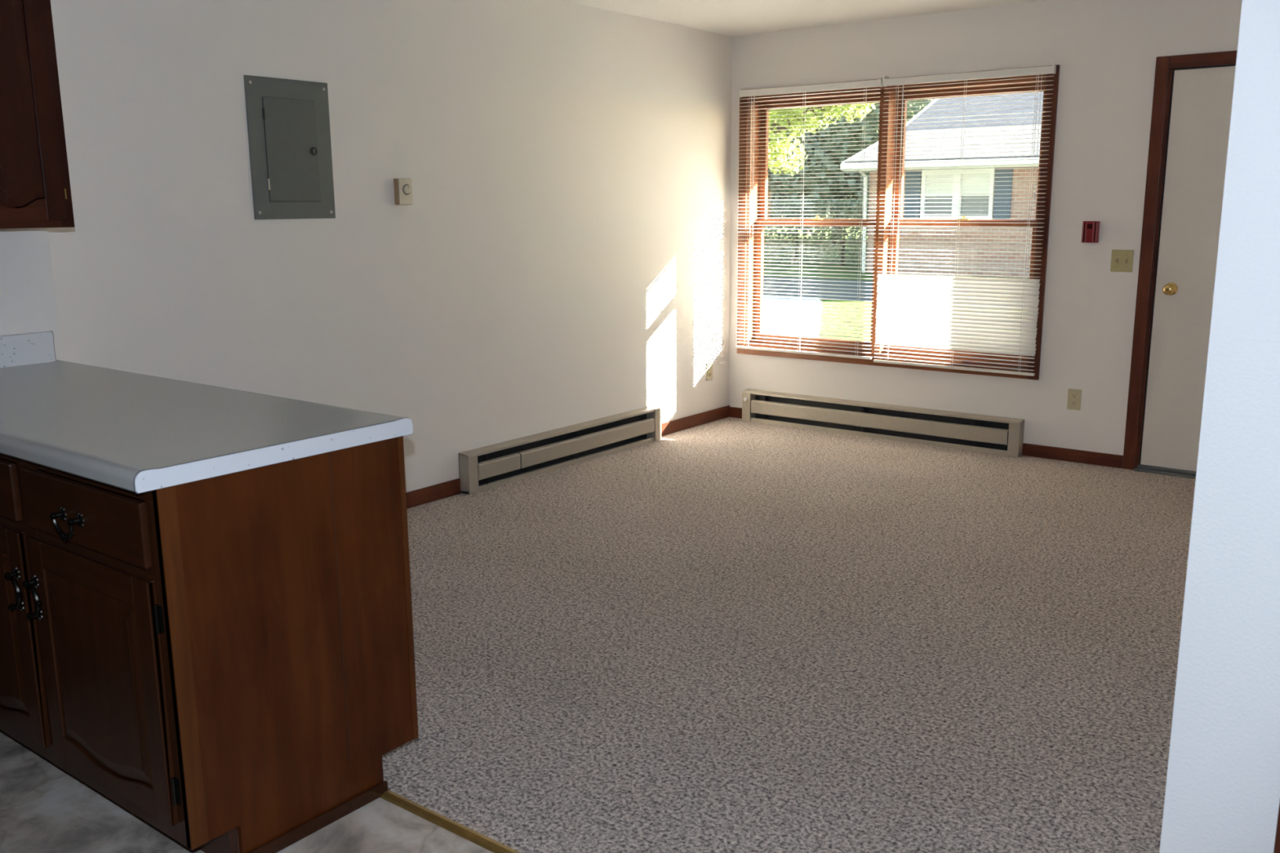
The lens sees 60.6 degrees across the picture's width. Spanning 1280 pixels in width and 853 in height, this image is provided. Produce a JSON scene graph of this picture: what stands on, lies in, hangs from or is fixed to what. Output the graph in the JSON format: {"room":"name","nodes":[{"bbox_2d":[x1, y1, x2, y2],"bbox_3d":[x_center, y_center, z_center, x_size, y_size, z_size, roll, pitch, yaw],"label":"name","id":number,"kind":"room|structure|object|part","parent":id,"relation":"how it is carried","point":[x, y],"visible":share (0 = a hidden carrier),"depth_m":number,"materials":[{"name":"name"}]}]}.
{"room":"empty living room","nodes":[
{"label":"empty living room","id":0,"kind":"room"},
{"bbox_2d":[0,227,66,509],"bbox_3d":[-3.026,-0.281,2.420,0.405,2.433,3.184,8,14,37],"label":"wall","id":1,"kind":"structure","parent":0,"point":[28,303],"depth_m":3.48,"materials":[{"name":"paint"}]},
{"bbox_2d":[0,330,56,368],"bbox_3d":[-2.500,-0.103,2.798,0.021,0.100,1.954,8,14,37],"label":"backsplash","id":2,"kind":"structure","parent":1,"relation":"attached to","point":[34,348],"depth_m":3.49,"materials":[{"name":"white laminate"}]},
{"bbox_2d":[0,0,75,228],"bbox_3d":[-2.089,-0.913,2.932,0.327,0.763,0.920,8,14,37],"label":"upper cabinet","id":3,"kind":"object","parent":1,"relation":"attached to","point":[35,190],"visible":1,"depth_m":3.13,"materials":[{"name":"brown wood"}]},
{"bbox_3d":[-1.786,-0.927,3.066,0.009,0.611,0.169,8,14,37],"label":"panel","id":4,"kind":"part","parent":3,"relation":"part of","materials":[{"name":"brown wood"}]},
{"bbox_3d":[-1.785,-0.619,3.129,0.008,0.062,0.169,8,14,37],"label":"rail","id":5,"kind":"part","parent":3,"relation":"part of","materials":[{"name":"brown wood"}]},
{"bbox_3d":[-1.981,-0.543,2.925,0.018,0.038,0.840,8,14,37],"label":"rail","id":6,"kind":"part","parent":3,"relation":"part of","materials":[{"name":"brown wood"}]},
{"bbox_2d":[47,0,732,492],"bbox_3d":[-0.835,-0.905,5.426,0.160,2.433,4.756,8,14,37],"label":"wall","id":7,"kind":"structure","parent":0,"point":[562,246],"depth_m":5.04,"materials":[{"name":"paint"}]},
{"bbox_2d":[243,75,335,219],"bbox_3d":[-1.417,-1.128,4.460,0.014,0.553,0.390,8,14,37],"label":"breaker panel","id":8,"kind":"object","parent":7,"relation":"attached to","point":[288,120],"visible":1,"depth_m":4.45,"materials":[{"name":"grey metal"}]},
{"bbox_3d":[-1.416,-1.125,4.460,0.002,0.405,0.243,8,14,37],"label":"panel door","id":9,"kind":"part","parent":8,"relation":"part of","materials":[{"name":"grey metal"}]},
{"bbox_2d":[393,177,413,204],"bbox_3d":[-1.060,-1.056,4.922,0.047,0.116,0.080,8,14,37],"label":"thermostat","id":10,"kind":"object","parent":7,"relation":"attached to","point":[402,187],"visible":1,"depth_m":4.90,"materials":[{"name":"beige plastic"}]},
{"bbox_2d":[457,405,661,494],"bbox_3d":[-0.383,0.105,6.029,0.072,0.206,1.600,8,14,37],"label":"baseboard heater","id":11,"kind":"object","parent":7,"relation":"attached to","point":[484,465],"visible":1,"depth_m":5.92,"materials":[{"name":"beige metal"}]},
{"bbox_2d":[457,406,661,457],"bbox_3d":[-0.385,0.014,6.012,0.068,0.019,1.600,8,14,37],"label":"hood","id":12,"kind":"object","parent":11,"relation":"attached to","point":[651,411],"depth_m":5.94,"materials":[{"name":"beige metal"}]},
{"bbox_2d":[405,405,729,508],"bbox_3d":[-0.740,0.254,5.632,0.012,0.078,4.416,8,14,37],"label":"baseboard","id":13,"kind":"structure","parent":7,"relation":"attached to","point":[420,496],"depth_m":5.42,"materials":[{"name":"brown wood"}]},
{"bbox_2d":[666,368,673,387],"bbox_3d":[0.185,-0.299,6.761,0.009,0.114,0.070,8,14,37],"label":"wall outlet","id":14,"kind":"object","parent":7,"relation":"attached to","point":[669,372],"visible":1,"depth_m":6.76,"materials":[{"name":"beige plastic"}]},
{"bbox_2d":[706,361,712,380],"bbox_3d":[0.453,-0.361,7.106,0.009,0.114,0.070,8,14,37],"label":"wall outlet","id":15,"kind":"object","parent":7,"relation":"attached to","point":[708,365],"visible":1,"depth_m":7.10,"materials":[{"name":"beige plastic"}]},
{"bbox_2d":[0,417,1195,852],"bbox_3d":[0.520,0.913,2.836,5.900,0.120,7.950,8,14,37],"label":"floor","id":16,"kind":"structure","parent":0,"point":[728,634],"depth_m":3.41,"materials":[{"name":"carpet"}]},
{"bbox_2d":[0,435,418,852],"bbox_3d":[-1.426,0.402,2.917,1.703,0.876,0.658,8,14,37],"label":"base cabinet","id":17,"kind":"object","parent":16,"relation":"on","point":[215,658],"visible":0.96,"depth_m":2.38,"materials":[{"name":"brown wood"}]},
{"bbox_3d":[-1.615,0.244,2.648,0.390,0.062,0.008,8,14,37],"label":"rail","id":18,"kind":"part","parent":17,"relation":"part of","materials":[{"name":"brown wood"}]},
{"bbox_3d":[-1.612,0.121,2.628,0.506,0.136,0.018,8,14,37],"label":"drawer","id":19,"kind":"part","parent":17,"relation":"part of","materials":[{"name":"brown wood"}]},
{"bbox_3d":[-1.431,0.380,2.510,0.065,0.110,0.027,8,14,37],"label":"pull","id":20,"kind":"part","parent":17,"relation":"part of","materials":[{"name":"brown metal"}]},
{"bbox_3d":[-1.614,0.485,2.696,0.390,0.420,0.009,8,14,37],"label":"panel","id":21,"kind":"part","parent":17,"relation":"part of","materials":[{"name":"brown wood"}]},
{"bbox_3d":[-1.612,0.703,2.741,0.390,0.062,0.008,8,14,37],"label":"rail","id":22,"kind":"part","parent":17,"relation":"part of","materials":[{"name":"brown wood"}]},
{"bbox_3d":[-1.610,0.473,2.699,0.511,0.530,0.019,8,14,37],"label":"door","id":23,"kind":"part","parent":17,"relation":"part of","materials":[{"name":"brown wood"}]},
{"bbox_3d":[-1.358,0.391,2.456,0.065,0.110,0.027,8,14,37],"label":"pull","id":24,"kind":"part","parent":17,"relation":"part of","materials":[{"name":"brown metal"}]},
{"bbox_3d":[-1.206,0.209,2.300,0.110,0.065,0.027,8,14,37],"label":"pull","id":25,"kind":"part","parent":17,"relation":"part of","materials":[{"name":"brown metal"}]},
{"bbox_3d":[-1.614,0.032,2.636,1.653,0.036,0.019,8,14,37],"label":"rail","id":26,"kind":"part","parent":17,"relation":"part of","materials":[{"name":"brown wood"}]},
{"bbox_3d":[-1.613,0.194,2.669,1.653,0.040,0.019,8,14,37],"label":"rail","id":27,"kind":"part","parent":17,"relation":"part of","materials":[{"name":"brown wood"}]},
{"bbox_3d":[-1.169,0.186,2.295,0.507,0.136,0.018,8,14,37],"label":"drawer","id":28,"kind":"part","parent":17,"relation":"part of","materials":[{"name":"brown wood"}]},
{"bbox_3d":[-1.171,0.309,2.315,0.391,0.062,0.008,8,14,37],"label":"rail","id":29,"kind":"part","parent":17,"relation":"part of","materials":[{"name":"brown wood"}]},
{"bbox_3d":[-1.609,0.750,2.781,1.653,0.050,0.019,8,14,37],"label":"rail","id":30,"kind":"part","parent":17,"relation":"part of","materials":[{"name":"brown wood"}]},
{"bbox_3d":[-1.170,0.549,2.364,0.391,0.420,0.009,8,14,37],"label":"panel","id":31,"kind":"part","parent":17,"relation":"part of","materials":[{"name":"brown wood"}]},
{"bbox_3d":[-1.166,0.537,2.366,0.512,0.530,0.019,8,14,37],"label":"door","id":32,"kind":"part","parent":17,"relation":"part of","materials":[{"name":"brown wood"}]},
{"bbox_3d":[-1.168,0.768,2.408,0.391,0.062,0.008,8,14,37],"label":"rail","id":33,"kind":"part","parent":17,"relation":"part of","materials":[{"name":"brown wood"}]},
{"bbox_2d":[0,360,413,493],"bbox_3d":[-1.421,-0.047,2.826,1.712,0.043,0.680,8,14,37],"label":"countertop","id":34,"kind":"structure","parent":17,"relation":"on","point":[136,433],"depth_m":2.50,"materials":[{"name":"laminate"}]},
{"bbox_3d":[-1.234,0.301,3.158,1.696,0.776,0.016,8,14,37],"label":"panel","id":35,"kind":"part","parent":17,"relation":"part of","materials":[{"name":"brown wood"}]},
{"bbox_3d":[-0.750,0.495,2.438,0.016,0.876,0.611,8,14,37],"label":"panel","id":36,"kind":"part","parent":17,"relation":"part of","materials":[{"name":"brown wood"}]},
{"bbox_3d":[-0.737,0.910,2.514,0.010,0.032,0.395,8,14,37],"label":"shoe mould","id":37,"kind":"part","parent":17,"relation":"part of","materials":[{"name":"brown wood"}]},
{"bbox_2d":[380,790,519,852],"bbox_3d":[0.832,1.102,1.573,3.655,0.010,0.034,8,14,37],"label":"trim","id":38,"kind":"structure","parent":16,"relation":"on","point":[438,820],"depth_m":2.52,"materials":[{"name":"gold metal"}]},
{"bbox_2d":[562,0,1046,36],"bbox_3d":[0.503,-1.589,2.328,5.900,0.120,7.950,8,14,37],"label":"ceiling","id":39,"kind":"structure","parent":0,"point":[732,18],"depth_m":5.96,"materials":[{"name":"white paint"}]},
{"bbox_2d":[728,0,1242,455],"bbox_3d":[2.042,-1.065,6.114,3.875,2.433,0.140,8,14,37],"label":"wall","id":40,"kind":"structure","parent":0,"point":[1106,52],"depth_m":5.87,"materials":[{"name":"paint"}]},
{"bbox_2d":[742,388,1024,457],"bbox_3d":[1.412,-0.038,6.676,1.820,0.206,0.084,8,14,37],"label":"baseboard heater","id":41,"kind":"object","parent":40,"relation":"attached to","point":[999,435],"visible":1,"depth_m":6.61,"materials":[{"name":"beige metal"}]},
{"bbox_2d":[745,389,1024,423],"bbox_3d":[1.416,-0.130,6.664,1.820,0.019,0.068,8,14,37],"label":"hood","id":42,"kind":"object","parent":41,"relation":"attached to","point":[749,393],"depth_m":6.62,"materials":[{"name":"beige metal"}]},
{"bbox_2d":[737,64,1059,380],"bbox_3d":[1.478,-1.196,6.551,1.966,1.684,0.213,8,14,37],"label":"window","id":43,"kind":"structure","parent":40,"relation":"in","point":[881,208],"depth_m":6.51,"materials":[{"name":"brown wood"}]},
{"bbox_3d":[0.660,-1.298,7.042,0.058,1.668,0.018,8,14,37],"label":"casing","id":44,"kind":"part","parent":43,"relation":"part of","materials":[{"name":"brown wood"}]},
{"bbox_3d":[1.131,-1.279,6.864,0.788,0.042,0.034,8,14,37],"label":"rail","id":45,"kind":"part","parent":43,"relation":"part of","materials":[{"name":"brown wood"}]},
{"bbox_2d":[735,75,888,359],"bbox_3d":[1.024,-1.265,6.734,0.998,1.643,0.056,8,14,36],"label":"window blind","id":46,"kind":"object","parent":43,"relation":"attached to","point":[877,82],"visible":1,"depth_m":6.73,"materials":[{"name":"white plastic"}]},
{"bbox_3d":[0.697,-1.289,6.978,0.008,1.573,0.031,8,14,37],"label":"ladder cord","id":47,"kind":"part","parent":46,"relation":"part of","materials":[{"name":"white fabric"}]},
{"bbox_3d":[0.999,-1.245,6.751,0.008,1.573,0.031,8,14,37],"label":"ladder cord","id":48,"kind":"part","parent":46,"relation":"part of","materials":[{"name":"white fabric"}]},
{"bbox_3d":[1.016,-0.469,6.900,0.962,0.015,0.025,8,14,37],"label":"rail","id":49,"kind":"part","parent":46,"relation":"part of","materials":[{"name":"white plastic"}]},
{"bbox_3d":[1.317,-1.199,6.513,0.008,1.573,0.031,8,14,37],"label":"ladder cord","id":50,"kind":"part","parent":46,"relation":"part of","materials":[{"name":"white fabric"}]},
{"bbox_3d":[1.113,-0.537,6.984,0.788,0.054,0.034,8,14,37],"label":"rail","id":51,"kind":"part","parent":43,"relation":"part of","materials":[{"name":"brown wood"}]},
{"bbox_3d":[1.107,-1.271,6.835,0.788,0.042,0.034,8,14,37],"label":"rail","id":52,"kind":"part","parent":43,"relation":"part of","materials":[{"name":"brown wood"}]},
{"bbox_3d":[1.126,-1.992,6.720,0.788,0.045,0.034,8,14,37],"label":"rail","id":53,"kind":"part","parent":43,"relation":"part of","materials":[{"name":"brown wood"}]},
{"bbox_3d":[1.422,-0.399,6.635,1.845,0.057,0.018,8,14,37],"label":"casing","id":54,"kind":"part","parent":43,"relation":"part of","materials":[{"name":"brown wood"}]},
{"bbox_3d":[1.489,-0.446,6.710,1.823,0.020,0.195,8,14,37],"label":"sill","id":55,"kind":"part","parent":43,"relation":"part of","materials":[{"name":"brown wood"}]},
{"bbox_3d":[1.411,-1.978,6.315,1.845,0.057,0.018,8,14,37],"label":"casing","id":56,"kind":"part","parent":43,"relation":"part of","materials":[{"name":"brown wood"}]},
{"bbox_3d":[1.860,-0.428,6.424,0.797,0.054,0.034,8,14,37],"label":"rail","id":57,"kind":"part","parent":43,"relation":"part of","materials":[{"name":"brown wood"}]},
{"bbox_2d":[873,64,1056,376],"bbox_3d":[1.784,-1.138,6.152,0.966,1.642,0.048,8,14,37],"label":"window blind","id":58,"kind":"object","parent":43,"relation":"attached to","point":[948,332],"visible":1,"depth_m":6.18,"materials":[{"name":"white plastic"}]},
{"bbox_3d":[1.476,-1.169,6.395,0.008,1.587,0.031,8,14,37],"label":"ladder cord","id":59,"kind":"part","parent":58,"relation":"part of","materials":[{"name":"white fabric"}]},
{"bbox_3d":[1.794,-0.342,6.320,0.956,0.015,0.025,8,14,37],"label":"rail","id":60,"kind":"part","parent":58,"relation":"part of","materials":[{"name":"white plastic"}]},
{"bbox_3d":[1.794,-1.123,6.157,0.008,1.587,0.031,8,14,37],"label":"ladder cord","id":61,"kind":"part","parent":58,"relation":"part of","materials":[{"name":"white fabric"}]},
{"bbox_3d":[2.104,-1.078,5.924,0.008,1.587,0.031,8,14,37],"label":"ladder cord","id":62,"kind":"part","parent":58,"relation":"part of","materials":[{"name":"white fabric"}]},
{"bbox_3d":[2.108,-1.533,5.794,0.014,0.648,0.013,8,14,37],"label":"lift cord","id":63,"kind":"part","parent":58,"relation":"part of","materials":[{"name":"white fabric"}]},
{"bbox_3d":[1.855,-1.162,6.275,0.797,0.042,0.034,8,14,37],"label":"rail","id":64,"kind":"part","parent":43,"relation":"part of","materials":[{"name":"brown wood"}]},
{"bbox_3d":[1.873,-1.883,6.159,0.797,0.045,0.034,8,14,37],"label":"rail","id":65,"kind":"part","parent":43,"relation":"part of","materials":[{"name":"brown wood"}]},
{"bbox_3d":[1.878,-1.170,6.304,0.797,0.042,0.034,8,14,37],"label":"rail","id":66,"kind":"part","parent":43,"relation":"part of","materials":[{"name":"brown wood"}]},
{"bbox_3d":[2.174,-1.078,5.907,0.063,1.668,0.018,8,14,37],"label":"casing","id":67,"kind":"part","parent":43,"relation":"part of","materials":[{"name":"brown wood"}]},
{"bbox_2d":[728,406,1123,468],"bbox_3d":[1.592,0.045,6.599,2.493,0.070,0.012,8,14,37],"label":"baseboard","id":68,"kind":"structure","parent":40,"relation":"attached to","point":[1028,450],"depth_m":6.02,"materials":[{"name":"brown wood"}]},
{"bbox_2d":[1066,388,1081,410],"bbox_3d":[2.364,-0.147,5.958,0.070,0.114,0.009,8,14,37],"label":"wall outlet","id":69,"kind":"object","parent":40,"relation":"attached to","point":[1074,396],"visible":1,"depth_m":5.96,"materials":[{"name":"beige plastic"}]},
{"bbox_2d":[1071,400,1076,405],"bbox_3d":[2.363,-0.128,5.960,0.029,0.028,0.002,8,14,37],"label":"receptacle","id":70,"kind":"object","parent":69,"relation":"attached to","point":[1073,402],"depth_m":5.96,"materials":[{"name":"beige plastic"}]},
{"bbox_2d":[1071,393,1077,398],"bbox_3d":[2.362,-0.166,5.952,0.029,0.028,0.002,8,14,37],"label":"receptacle","id":71,"kind":"object","parent":69,"relation":"attached to","point":[1073,395],"depth_m":5.95,"materials":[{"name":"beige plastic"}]},
{"bbox_2d":[1081,221,1100,242],"bbox_3d":[2.368,-1.023,5.753,0.079,0.111,0.040,8,14,37],"label":"fire alarm","id":72,"kind":"object","parent":40,"relation":"attached to","point":[1091,229],"visible":1,"depth_m":5.74,"materials":[{"name":"red plastic"}]},
{"bbox_2d":[1110,249,1133,271],"bbox_3d":[2.506,-0.862,5.693,0.108,0.114,0.018,8,14,37],"label":"light switch","id":73,"kind":"object","parent":40,"relation":"attached to","point":[1122,260],"visible":1,"depth_m":5.69,"materials":[{"name":"beige plastic"}]},
{"bbox_2d":[1122,50,1237,479],"bbox_3d":[3.020,-0.754,5.376,1.046,2.104,0.203,8,14,37],"label":"door","id":74,"kind":"structure","parent":40,"relation":"in","point":[1193,96],"depth_m":5.54,"materials":[{"name":"paint"}]},
{"bbox_3d":[2.601,-0.803,5.632,0.064,2.104,0.016,8,14,37],"label":"casing","id":75,"kind":"part","parent":74,"relation":"part of","materials":[{"name":"brown wood"}]},
{"bbox_3d":[2.689,-0.697,5.558,0.064,0.064,0.067,8,14,37],"label":"knob","id":76,"kind":"part","parent":74,"relation":"part of","materials":[{"name":"gold metal"}]},
{"bbox_3d":[2.985,-1.748,5.136,0.919,0.062,0.016,8,14,37],"label":"casing","id":77,"kind":"part","parent":74,"relation":"part of","materials":[{"name":"brown wood"}]},
{"bbox_2d":[1159,0,1279,852],"bbox_3d":[1.786,-0.076,1.250,2.025,2.433,0.140,8,14,37],"label":"wall","id":78,"kind":"structure","parent":0,"point":[1222,793],"depth_m":1.83,"materials":[{"name":"paint"}]},
{"bbox_2d":[1273,801,1279,852],"bbox_3d":[1.464,0.043,1.476,0.916,2.115,0.098,8,14,37],"label":"door","id":79,"kind":"structure","parent":78,"relation":"in","point":[1277,844],"depth_m":1.85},
{"label":"outside","id":80,"kind":"structure","parent":0,"visible":0},
{"bbox_2d":[763,226,1029,283],"bbox_3d":[18.815,-7.862,46.921,100.000,0.200,53.800,8,14,37],"label":"lawn","id":81,"kind":"structure","parent":80,"point":[770,263],"depth_m":28.92,"materials":[{"name":"green plant"}]},
{"bbox_2d":[763,195,868,266],"bbox_3d":[0.953,-5.896,32.901,12.945,1.915,2.202,8,14,37],"label":"hedge","id":82,"kind":"object","parent":81,"relation":"on","point":[820,202],"visible":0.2,"depth_m":29.79,"materials":[{"name":"green plant"}]},
{"bbox_3d":[4.325,-5.097,30.392,0.087,1.153,0.113,-5,12,-22],"label":"stem","id":83,"kind":"part","parent":82,"relation":"part of","materials":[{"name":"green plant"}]},
{"bbox_3d":[5.481,-4.930,29.533,0.113,1.153,0.087,1,12,7],"label":"stem","id":84,"kind":"part","parent":82,"relation":"part of","materials":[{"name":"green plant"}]},
{"bbox_2d":[772,123,869,235],"bbox_3d":[8.606,-14.577,56.151,9.509,9.449,8.011,8,14,37],"label":"tree","id":85,"kind":"object","parent":81,"relation":"on","point":[828,212],"visible":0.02,"depth_m":57.12,"materials":[{"name":"green plant"}]},
{"bbox_2d":[768,102,875,176],"bbox_3d":[1.688,-5.793,21.250,7.247,6.208,3.616,8,14,37],"label":"leafy tree","id":86,"kind":"object","parent":81,"relation":"on","point":[809,120],"visible":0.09,"depth_m":19.82,"materials":[{"name":"green plant"}]},
{"bbox_2d":[767,98,934,244],"bbox_3d":[7.992,-12.094,44.177,9.627,9.352,8.414,8,14,37],"label":"tree","id":87,"kind":"object","parent":81,"relation":"on","point":[848,137],"visible":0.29,"depth_m":41.41,"materials":[{"name":"green plant"}]},
{"bbox_2d":[840,91,1043,278],"bbox_3d":[13.995,-6.158,25.741,14.820,4.951,11.160,8,14,37],"label":"house","id":88,"kind":"structure","parent":81,"relation":"on","point":[947,202],"depth_m":25.16,"materials":[{"name":"brick"}]},
{"bbox_2d":[903,171,921,219],"bbox_3d":[6.342,-5.371,25.462,0.370,1.120,0.040,8,14,37],"label":"shutter","id":89,"kind":"object","parent":88,"relation":"hanging from","point":[908,208],"depth_m":25.43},
{"bbox_3d":[6.890,-5.076,25.186,0.670,0.435,0.020,8,14,37],"label":"pane","id":90,"kind":"part","parent":88,"relation":"part of","materials":[{"name":"grey glass"}]},
{"bbox_2d":[925,173,953,196],"bbox_3d":[6.887,-5.534,25.093,0.670,0.500,0.020,8,14,37],"label":"shade","id":91,"kind":"object","parent":88,"relation":"hanging from","point":[948,189],"depth_m":25.10,"materials":[{"name":"white fabric"}]},
{"bbox_3d":[7.566,-4.978,24.679,0.670,0.435,0.020,8,14,37],"label":"pane","id":92,"kind":"part","parent":88,"relation":"part of","materials":[{"name":"grey glass"}]},
{"bbox_2d":[961,173,990,195],"bbox_3d":[7.563,-5.436,24.586,0.670,0.500,0.020,8,14,37],"label":"shade","id":93,"kind":"object","parent":88,"relation":"hanging from","point":[965,187],"depth_m":24.60,"materials":[{"name":"white fabric"}]},
{"bbox_2d":[992,168,1013,219],"bbox_3d":[8.026,-5.126,24.199,0.370,1.120,0.040,8,14,37],"label":"shutter","id":94,"kind":"object","parent":88,"relation":"hanging from","point":[997,172],"depth_m":24.17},
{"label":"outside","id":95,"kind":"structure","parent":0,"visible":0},
{"bbox_2d":[817,298,1026,343],"bbox_3d":[-3.847,-1.813,17.877,100.000,0.200,11.065,8,14,37],"label":"lawn","id":96,"kind":"structure","parent":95,"point":[822,300],"depth_m":15.83,"materials":[{"name":"green plant"}]},
{"bbox_2d":[762,294,822,337],"bbox_3d":[0.899,-1.875,17.490,4.488,0.012,10.692,0,11,1],"label":"driveway","id":97,"kind":"structure","parent":96,"relation":"on","point":[769,298],"depth_m":16.34,"materials":[{"name":"concrete"}]},
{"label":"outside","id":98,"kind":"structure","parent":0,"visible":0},
{"bbox_2d":[763,276,1028,307],"bbox_3d":[0.999,-3.097,24.090,100.000,0.180,4.900,8,14,37],"label":"street","id":99,"kind":"structure","parent":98,"point":[783,280],"depth_m":21.96,"materials":[{"name":"grey asphalt"}]}
]}

